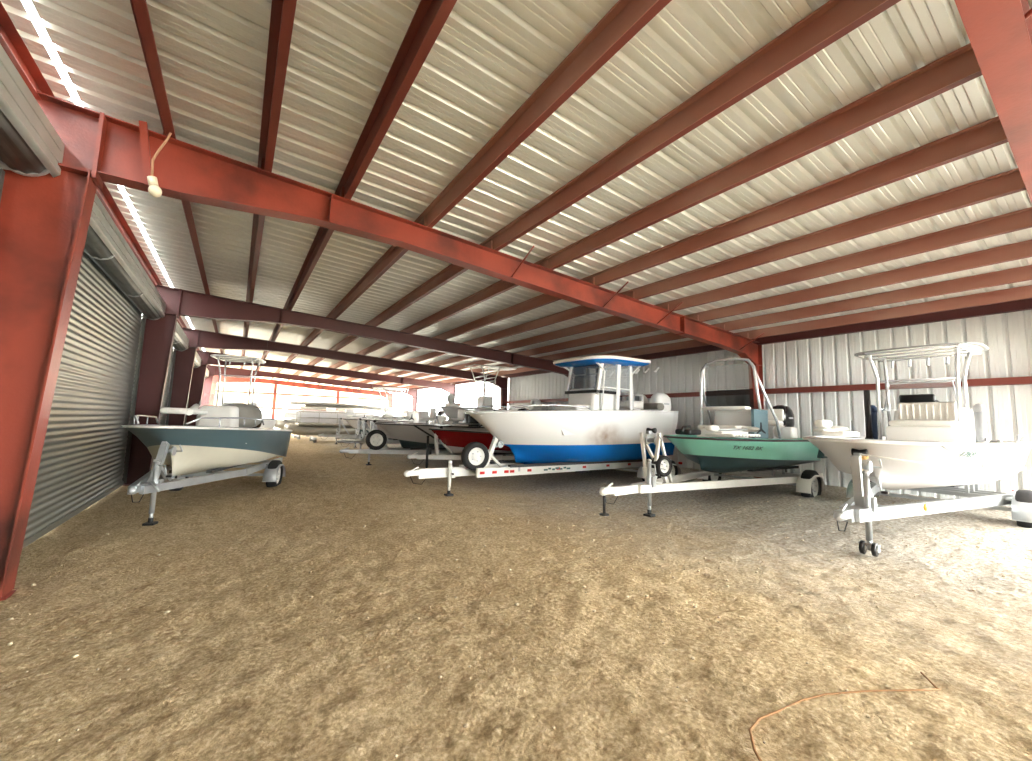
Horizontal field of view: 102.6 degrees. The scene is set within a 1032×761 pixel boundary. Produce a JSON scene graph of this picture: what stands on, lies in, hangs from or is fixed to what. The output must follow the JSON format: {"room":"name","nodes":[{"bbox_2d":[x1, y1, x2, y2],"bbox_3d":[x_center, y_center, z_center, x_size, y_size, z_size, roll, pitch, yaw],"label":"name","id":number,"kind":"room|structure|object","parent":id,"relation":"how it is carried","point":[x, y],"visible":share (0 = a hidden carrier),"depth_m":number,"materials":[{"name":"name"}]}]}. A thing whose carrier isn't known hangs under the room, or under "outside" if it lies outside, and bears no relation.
{"room":"boat storage warehouse","nodes":[
{"label":"boat storage warehouse","id":0,"kind":"room"},
{"bbox_2d":[0,0,202,350],"bbox_3d":[-9.703,-2.249,11.519,0.450,0.060,44.792,5,-7,-34],"label":"ceiling","id":1,"kind":"structure","parent":0,"point":[21,17],"depth_m":3.86,"materials":[{"name":"white metal"}]},
{"bbox_2d":[214,376,386,413],"bbox_3d":[-16.998,2.054,33.430,13.088,4.586,0.030,5,-7,-34],"label":"wall","id":2,"kind":"structure","parent":0,"point":[263,400],"depth_m":32.78,"materials":[{"name":"white metal"}]},
{"bbox_2d":[375,408,525,447],"bbox_3d":[-1.836,1.593,14.061,5.867,1.474,2.140,5,-7,-34],"label":"boat","id":3,"kind":"object","parent":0,"point":[408,435],"visible":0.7,"depth_m":12.73,"materials":[{"name":"plastic"}]},
{"bbox_2d":[439,364,541,425],"bbox_3d":[-0.872,0.913,17.492,5.064,3.000,2.240,5,-7,-34],"label":"boat","id":4,"kind":"object","parent":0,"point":[450,409],"visible":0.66,"depth_m":16.94,"materials":[{"name":"white plastic"}]},
{"bbox_2d":[0,434,1031,760],"bbox_3d":[-4.345,2.785,14.748,14.000,0.392,45.200,5,-7,-34],"label":"floor","id":5,"kind":"structure","parent":0,"point":[181,697],"depth_m":2.98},
{"bbox_2d":[152,322,188,466],"bbox_3d":[-9.916,0.248,11.633,0.425,4.436,5.530,5,-7,-34],"label":"door","id":6,"kind":"structure","parent":5,"relation":"on","point":[181,341],"depth_m":13.41,"materials":[{"name":"metal"}]},
{"bbox_2d":[152,347,173,463],"bbox_3d":[-10.041,0.484,11.479,0.016,3.850,5.417,5,-7,-34],"label":"curtain","id":7,"kind":"object","parent":6,"relation":"hanging from","point":[164,418],"depth_m":13.61,"materials":[{"name":"grey metal"}]},
{"bbox_2d":[174,322,188,349],"bbox_3d":[-9.852,-1.398,11.809,0.382,0.450,5.530,5,-7,-34],"label":"hood","id":8,"kind":"object","parent":6,"relation":"attached to","point":[181,341],"depth_m":12.67,"materials":[{"name":"metal"}]},
{"bbox_2d":[184,352,200,425],"bbox_3d":[-13.212,0.640,16.498,0.425,4.436,6.010,5,-7,-34],"label":"door","id":9,"kind":"structure","parent":5,"relation":"on","point":[197,362],"depth_m":18.46,"materials":[{"name":"metal"}]},
{"bbox_2d":[195,352,200,365],"bbox_3d":[-13.148,-1.006,16.675,0.382,0.450,6.010,5,-7,-34],"label":"hood","id":10,"kind":"object","parent":9,"relation":"attached to","point":[197,358],"depth_m":17.91,"materials":[{"name":"metal"}]},
{"bbox_2d":[127,441,285,525],"bbox_3d":[-5.790,1.609,7.722,2.040,1.202,4.580,3,-6,-16],"label":"trailer","id":11,"kind":"object","parent":5,"relation":"on","point":[150,482],"visible":0.71,"depth_m":6.53,"materials":[{"name":"metal"}]},
{"bbox_2d":[121,403,292,475],"bbox_3d":[-5.881,1.000,8.165,1.900,1.460,4.891,3,-6,-16],"label":"fishing boat","id":12,"kind":"object","parent":11,"relation":"on","point":[228,435],"visible":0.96,"depth_m":7.10,"materials":[{"name":"slate-blue painted fiberglass"},{"name":"white vinyl"},{"name":"tan grey canvas"}]},
{"bbox_2d":[271,384,276,418],"bbox_3d":[-18.780,2.021,32.050,0.200,4.104,0.220,5,-7,-34],"label":"wall post","id":13,"kind":"object","parent":5,"relation":"on","point":[275,385],"visible":0.64,"depth_m":31.99,"materials":[{"name":"red metal"}]},
{"bbox_2d":[217,405,382,412],"bbox_3d":[-16.762,2.351,33.408,13.300,0.125,0.090,5,-7,-34],"label":"beam","id":14,"kind":"structure","parent":13,"relation":"attached to","point":[217,405],"depth_m":32.30,"materials":[{"name":"red metal"}]},
{"bbox_2d":[216,390,387,400],"bbox_3d":[-16.731,1.237,33.519,13.300,0.125,0.090,5,-7,-34],"label":"beam","id":15,"kind":"structure","parent":13,"relation":"attached to","point":[216,390],"depth_m":33.07,"materials":[{"name":"red metal"}]},
{"bbox_2d":[209,375,392,406],"bbox_3d":[-16.671,2.216,33.196,13.416,4.536,0.260,5,-7,-34],"label":"frame","id":16,"kind":"object","parent":5,"relation":"on","point":[215,378],"visible":0.7,"depth_m":32.82,"materials":[{"name":"red metal"}]},
{"bbox_2d":[0,1,199,350],"bbox_3d":[-9.614,-2.106,11.452,0.093,0.220,44.600,5,-7,-34],"label":"strut","id":17,"kind":"object","parent":16,"relation":"attached to","point":[11,41],"visible":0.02,"depth_m":3.84,"materials":[{"name":"red metal"}]},
{"bbox_2d":[130,0,224,366],"bbox_3d":[-8.822,-2.007,11.980,0.142,0.200,44.600,5,-7,-34],"label":"roof purlin","id":18,"kind":"structure","parent":16,"relation":"attached to","point":[139,7],"depth_m":3.66,"materials":[{"name":"metal"}]},
{"bbox_2d":[147,132,171,196],"bbox_3d":[-3.600,-2.187,4.153,0.122,0.712,0.118,1,-6,9],"label":"hanging bulb","id":19,"kind":"object","parent":18,"relation":"hanging from","point":[154,190],"visible":1,"depth_m":4.12,"materials":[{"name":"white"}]},
{"bbox_2d":[147,176,158,185],"bbox_3d":[-3.622,-1.984,4.122,0.094,0.098,0.080,5,-7,-34],"label":"socket","id":20,"kind":"object","parent":19,"relation":"attached to","point":[152,180],"depth_m":4.09,"materials":[{"name":"beige"}]},
{"bbox_2d":[255,0,456,377],"bbox_3d":[-7.379,-1.791,12.941,0.142,0.200,44.600,5,-7,-34],"label":"roof purlin","id":21,"kind":"structure","parent":16,"relation":"attached to","point":[430,16],"depth_m":3.77,"materials":[{"name":"metal"}]},
{"bbox_2d":[318,116,1007,384],"bbox_3d":[-3.720,-1.244,15.374,0.142,0.200,44.600,5,-7,-34],"label":"roof purlin","id":22,"kind":"structure","parent":16,"relation":"attached to","point":[988,134],"depth_m":4.89,"materials":[{"name":"metal"}]},
{"bbox_2d":[346,207,1031,387],"bbox_3d":[-1.891,-0.971,16.591,0.142,0.200,44.600,5,-7,-34],"label":"roof purlin","id":23,"kind":"structure","parent":16,"relation":"attached to","point":[1018,220],"depth_m":6.47,"materials":[{"name":"metal"}]},
{"bbox_2d":[360,240,1031,388],"bbox_3d":[-0.976,-0.834,17.200,0.142,0.200,44.600,5,-7,-34],"label":"roof purlin","id":24,"kind":"structure","parent":16,"relation":"attached to","point":[1020,250],"depth_m":7.34,"materials":[{"name":"metal"}]},
{"bbox_2d":[374,265,1031,390],"bbox_3d":[-0.061,-0.698,17.808,0.142,0.200,44.600,5,-7,-34],"label":"roof purlin","id":25,"kind":"structure","parent":16,"relation":"attached to","point":[1024,273],"depth_m":8.15,"materials":[{"name":"metal"}]},
{"bbox_2d":[386,285,1031,391],"bbox_3d":[0.853,-0.561,18.416,0.142,0.200,44.600,5,-7,-34],"label":"roof purlin","id":26,"kind":"structure","parent":16,"relation":"attached to","point":[1024,292],"depth_m":8.79,"materials":[{"name":"metal"}]},
{"bbox_2d":[392,298,1031,392],"bbox_3d":[1.341,-0.458,18.738,0.123,0.240,44.600,5,-7,-34],"label":"strut","id":27,"kind":"object","parent":16,"relation":"attached to","point":[1020,305],"visible":0.52,"depth_m":9.17,"materials":[{"name":"red metal"}]},
{"bbox_2d":[200,365,417,410],"bbox_3d":[-13.235,1.808,28.124,13.416,4.536,0.260,5,-7,-34],"label":"frame","id":28,"kind":"object","parent":5,"relation":"on","point":[213,370],"visible":0.6,"depth_m":27.00,"materials":[{"name":"red metal"}]},
{"bbox_2d":[186,350,455,425],"bbox_3d":[-9.503,1.364,22.613,13.416,4.536,0.260,5,-7,-34],"label":"frame","id":29,"kind":"object","parent":5,"relation":"on","point":[198,375],"visible":0.65,"depth_m":21.38,"materials":[{"name":"red metal"}]},
{"bbox_2d":[240,0,296,368],"bbox_3d":[-8.102,-1.899,12.459,0.142,0.200,44.600,5,-7,-34],"label":"roof purlin","id":30,"kind":"structure","parent":29,"relation":"on","point":[282,16],"depth_m":3.79,"materials":[{"name":"metal"}]},
{"bbox_2d":[287,0,900,380],"bbox_3d":[-5.550,-1.518,14.157,0.142,0.200,44.600,5,-7,-34],"label":"roof purlin","id":31,"kind":"structure","parent":29,"relation":"attached to","point":[834,19],"depth_m":3.63,"materials":[{"name":"metal"}]},
{"bbox_2d":[303,15,1031,382],"bbox_3d":[-4.635,-1.381,14.765,0.142,0.200,44.600,5,-7,-34],"label":"roof purlin","id":32,"kind":"structure","parent":29,"relation":"attached to","point":[960,66],"depth_m":4.10,"materials":[{"name":"metal"}]},
{"bbox_2d":[274,401,379,438],"bbox_3d":[-11.847,2.576,26.387,6.450,2.260,2.300,5,-7,-34],"label":"pontoon boat","id":33,"kind":"object","parent":5,"relation":"on","point":[279,423],"visible":0.41,"depth_m":24.69,"materials":[{"name":"metal"}]},
{"bbox_2d":[291,406,375,436],"bbox_3d":[-13.067,2.970,29.773,6.450,2.080,2.300,6,-7,-36],"label":"pontoon boat","id":34,"kind":"object","parent":5,"relation":"on","point":[301,407],"visible":0.02,"depth_m":28.98,"materials":[{"name":"metal"}]},
{"bbox_2d":[168,327,507,425],"bbox_3d":[-6.074,0.956,17.549,13.416,4.536,0.260,5,-7,-34],"label":"frame","id":35,"kind":"object","parent":5,"relation":"on","point":[184,360],"visible":0.73,"depth_m":15.36,"materials":[{"name":"red metal"}]},
{"bbox_2d":[336,391,339,402],"bbox_3d":[-14.980,2.463,34.588,0.200,3.851,0.220,5,-7,-34],"label":"wall post","id":36,"kind":"object","parent":5,"relation":"on","point":[338,392],"visible":0.36,"depth_m":34.61,"materials":[{"name":"red metal"}]},
{"bbox_2d":[284,403,399,442],"bbox_3d":[-9.559,2.464,23.703,6.450,2.080,2.300,5,-7,-32],"label":"pontoon boat","id":37,"kind":"object","parent":5,"relation":"on","point":[317,423],"visible":0.67,"depth_m":22.16,"materials":[{"name":"metal"}]},
{"bbox_2d":[318,418,366,443],"bbox_3d":[-7.244,2.736,22.230,6.230,1.332,2.240,5,-7,-34],"label":"trailer","id":38,"kind":"object","parent":5,"relation":"on","point":[340,419],"visible":0.36,"depth_m":20.93,"materials":[{"name":"metal"}]},
{"bbox_2d":[344,387,447,433],"bbox_3d":[-6.419,1.717,22.870,5.867,2.652,2.040,5,-7,-34],"label":"boat","id":39,"kind":"object","parent":38,"relation":"on","point":[353,422],"visible":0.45,"depth_m":22.19,"materials":[{"name":"painted fiberglass"},{"name":"polished aluminium"},{"name":"rubber"}]},
{"bbox_2d":[123,285,583,485],"bbox_3d":[-2.912,0.580,12.881,13.416,4.536,0.260,5,-7,-34],"label":"frame","id":40,"kind":"object","parent":5,"relation":"on","point":[159,334],"visible":0.68,"depth_m":10.06,"materials":[{"name":"red metal"}]},
{"bbox_2d":[271,0,671,378],"bbox_3d":[-6.465,-1.655,13.549,0.142,0.200,44.600,5,-7,-34],"label":"roof purlin","id":41,"kind":"structure","parent":40,"relation":"attached to","point":[625,19],"depth_m":3.73,"materials":[{"name":"metal"}]},
{"bbox_2d":[332,168,1025,385],"bbox_3d":[-2.806,-1.108,15.982,0.142,0.200,44.600,5,-7,-34],"label":"roof purlin","id":42,"kind":"structure","parent":40,"relation":"on","point":[1009,182],"depth_m":5.67,"materials":[{"name":"metal"}]},
{"bbox_2d":[335,418,387,447],"bbox_3d":[-5.610,2.568,20.172,6.030,1.332,2.240,6,-7,-36],"label":"trailer","id":43,"kind":"object","parent":5,"relation":"on","point":[359,423],"visible":0.27,"depth_m":18.79,"materials":[{"name":"metal"}]},
{"bbox_2d":[365,405,429,424],"bbox_3d":[-4.819,2.070,20.788,5.667,1.628,2.040,6,-7,-36],"label":"boat","id":44,"kind":"object","parent":43,"relation":"on","point":[406,412],"visible":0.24,"depth_m":20.12,"materials":[{"name":"white plastic"}]},
{"bbox_2d":[337,420,399,448],"bbox_3d":[-4.445,2.394,17.738,6.030,1.282,2.240,5,-7,-34],"label":"trailer","id":45,"kind":"object","parent":5,"relation":"on","point":[362,440],"visible":0.23,"depth_m":16.51,"materials":[{"name":"metal"}]},
{"bbox_2d":[369,404,450,438],"bbox_3d":[-3.635,1.908,18.325,5.667,1.628,2.040,5,-7,-34],"label":"boat","id":46,"kind":"object","parent":45,"relation":"on","point":[418,414],"visible":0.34,"depth_m":17.68,"materials":[{"name":"white plastic"}]},
{"bbox_2d":[0,91,764,600],"bbox_3d":[1.048,0.109,7.034,13.416,4.536,0.756,5,-7,-34],"label":"frame","id":47,"kind":"object","parent":5,"relation":"on","point":[44,220],"visible":0.86,"depth_m":3.95,"materials":[{"name":"red metal"}]},
{"bbox_2d":[22,193,165,548],"bbox_3d":[-6.425,-0.167,6.477,0.425,4.436,6.710,5,-7,-34],"label":"door","id":48,"kind":"structure","parent":47,"relation":"attached to","point":[85,456],"depth_m":6.37,"materials":[{"name":"metal"}]},
{"bbox_2d":[24,251,142,539],"bbox_3d":[-6.549,0.069,6.324,0.016,3.850,6.597,5,-7,-34],"label":"curtain","id":49,"kind":"object","parent":48,"relation":"hanging from","point":[85,452],"depth_m":6.40,"materials":[{"name":"grey metal"}]},
{"bbox_2d":[89,193,165,317],"bbox_3d":[-6.361,-1.813,6.653,0.382,0.450,6.710,5,-7,-34],"label":"hood","id":50,"kind":"object","parent":48,"relation":"attached to","point":[111,258],"depth_m":6.30,"materials":[{"name":"metal"}]},
{"bbox_2d":[139,120,150,184],"bbox_3d":[-3.732,-2.284,4.169,0.163,0.649,0.050,5,-7,-34],"label":"iron","id":51,"kind":"object","parent":47,"relation":"attached to","point":[143,126],"visible":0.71,"depth_m":4.15,"materials":[{"name":"red metal"}]},
{"bbox_2d":[339,420,508,464],"bbox_3d":[-2.623,2.006,13.495,5.880,1.332,2.300,5,-7,-34],"label":"trailer","id":52,"kind":"object","parent":5,"relation":"on","point":[376,439],"visible":0.46,"depth_m":12.23,"materials":[{"name":"metal"}]},
{"bbox_2d":[432,413,439,424],"bbox_3d":[-1.702,2.163,16.830,5.530,1.582,2.400,5,-7,-34],"label":"trailer","id":53,"kind":"object","parent":5,"relation":"on","point":[436,418],"visible":0.02,"depth_m":15.80,"materials":[{"name":"metal"}]},
{"bbox_2d":[407,426,514,467],"bbox_3d":[-0.329,1.987,12.145,5.880,1.232,2.300,5,-7,-34],"label":"trailer","id":54,"kind":"object","parent":5,"relation":"on","point":[437,456],"visible":0.2,"depth_m":10.82,"materials":[{"name":"white paint"}]},
{"bbox_2d":[429,420,512,454],"bbox_3d":[0.122,1.697,12.474,5.867,1.498,2.040,5,-7,-34],"label":"boat","id":55,"kind":"object","parent":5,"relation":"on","point":[455,440],"visible":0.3,"depth_m":10.96,"materials":[{"name":"red paint"}]},
{"bbox_2d":[6,480,1025,757],"bbox_3d":[1.266,2.063,5.939,11.999,0.361,7.284,5,-7,-34],"label":"gravel","id":56,"kind":"object","parent":5,"relation":"on","point":[465,725],"visible":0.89,"depth_m":4.01,"materials":[{"name":"beige gravel"}]},
{"bbox_2d":[404,436,681,495],"bbox_3d":[0.910,1.801,9.421,7.210,1.132,2.500,6,-7,-37],"label":"trailer","id":57,"kind":"object","parent":5,"relation":"on","point":[475,456],"visible":0.59,"depth_m":8.24,"materials":[{"name":"white paint"}]},
{"bbox_2d":[465,355,678,463],"bbox_3d":[1.567,0.695,10.005,6.353,2.688,2.280,6,-7,-37],"label":"boat","id":58,"kind":"object","parent":57,"relation":"on","point":[597,424],"visible":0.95,"depth_m":9.13,"materials":[{"name":"blue paint"}]},
{"bbox_2d":[587,368,595,387],"bbox_3d":[1.897,-0.003,10.435,0.220,0.580,0.220,6,-7,-37],"label":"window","id":59,"kind":"structure","parent":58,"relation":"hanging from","point":[590,378],"depth_m":10.35,"materials":[{"name":"glass"}]},
{"bbox_2d":[599,428,825,516],"bbox_3d":[3.676,1.599,7.782,6.180,1.362,2.240,6,-7,-37],"label":"trailer","id":60,"kind":"object","parent":5,"relation":"on","point":[810,483],"visible":0.84,"depth_m":6.96,"materials":[{"name":"white paint"}]},
{"bbox_2d":[663,357,827,472],"bbox_3d":[4.795,0.831,8.688,4.703,2.460,2.000,6,-7,-37],"label":"boat","id":61,"kind":"object","parent":60,"relation":"on","point":[741,437],"visible":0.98,"depth_m":7.88,"materials":[{"name":"plastic"}]},
{"bbox_2d":[705,433,760,436],"bbox_3d":[3.926,0.985,7.466,1.060,0.050,0.500,6,-7,-37],"label":"cushion","id":62,"kind":"object","parent":61,"relation":"on","point":[707,434],"depth_m":7.23,"materials":[{"name":"white plastic"}]},
{"bbox_2d":[748,672,940,760],"bbox_3d":[1.681,1.669,2.108,1.484,0.048,0.225,4,-6,-22],"label":"rope","id":63,"kind":"object","parent":5,"relation":"on","point":[922,673],"visible":1,"depth_m":2.17,"materials":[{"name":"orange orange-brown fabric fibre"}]},
{"bbox_2d":[833,448,1031,556],"bbox_3d":[5.676,1.560,5.970,5.250,1.184,2.160,5,-7,-34],"label":"trailer","id":64,"kind":"object","parent":5,"relation":"on","point":[862,506],"visible":0.87,"depth_m":5.17,"materials":[{"name":"metal"}]},
{"bbox_2d":[802,342,1031,489],"bbox_3d":[6.017,0.492,6.287,4.980,2.204,1.980,5,-7,-34],"label":"boat","id":65,"kind":"object","parent":64,"relation":"on","point":[928,442],"visible":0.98,"depth_m":5.88,"materials":[{"name":"white"}]},
{"bbox_2d":[821,431,859,436],"bbox_3d":[4.299,0.706,5.469,0.550,0.070,0.260,5,-7,-34],"label":"cushion","id":66,"kind":"object","parent":65,"relation":"on","point":[825,433],"depth_m":5.32,"materials":[{"name":"white plastic"}]},
{"bbox_2d":[889,402,959,426],"bbox_3d":[6.205,0.512,6.292,0.520,0.385,0.720,5,-7,-34],"label":"seat cushion","id":67,"kind":"object","parent":65,"relation":"on","point":[908,414],"depth_m":6.30,"materials":[{"name":"white plastic"}]},
{"bbox_2d":[954,0,1031,201],"bbox_3d":[3.957,-0.237,2.738,13.416,4.536,0.756,5,-7,-34],"label":"frame","id":68,"kind":"object","parent":5,"relation":"on","point":[999,32],"visible":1,"depth_m":2.53,"materials":[{"name":"red metal"}]},
{"bbox_2d":[0,44,64,201],"bbox_3d":[-3.060,-0.567,1.508,0.425,4.436,5.080,5,-7,-34],"label":"door","id":69,"kind":"structure","parent":68,"relation":"attached to","point":[30,146],"depth_m":3.34,"materials":[{"name":"metal"}]},
{"bbox_2d":[31,0,1031,386],"bbox_3d":[-3.961,-1.391,15.339,13.305,0.643,44.792,5,-7,-34],"label":"ceiling","id":70,"kind":"structure","parent":0,"point":[488,57],"depth_m":4.18,"materials":[{"name":"white metal"}]},
{"bbox_2d":[508,310,1031,506],"bbox_3d":[4.570,0.986,13.933,0.042,3.895,17.678,5,-7,-34],"label":"wall","id":71,"kind":"structure","parent":0,"point":[828,360],"depth_m":9.46,"materials":[{"name":"white metal"}]},
{"bbox_2d":[507,378,508,409],"bbox_3d":[-0.445,1.603,21.297,0.140,3.545,0.100,5,-7,-34],"label":"trim","id":72,"kind":"structure","parent":71,"relation":"attached to","point":[508,378],"depth_m":21.34,"materials":[{"name":"white metal"}]},
{"bbox_2d":[505,376,1031,403],"bbox_3d":[4.429,0.540,13.959,0.173,0.126,17.620,5,-7,-34],"label":"beam","id":73,"kind":"structure","parent":71,"relation":"attached to","point":[1028,379],"depth_m":9.07,"materials":[{"name":"metal"}]},
{"bbox_3d":[-10.090,1.972,14.549,2.240,1.332,6.230,4,-6,-22],"label":"trailer","id":74,"kind":"object","parent":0,"visible":0},
{"bbox_2d":[196,354,276,428],"bbox_3d":[-10.411,0.698,15.569,2.040,3.095,5.867,4,-6,-22],"label":"boat","id":75,"kind":"object","parent":74,"relation":"on","point":[228,399],"visible":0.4,"depth_m":14.97,"materials":[{"name":"white plastic"}]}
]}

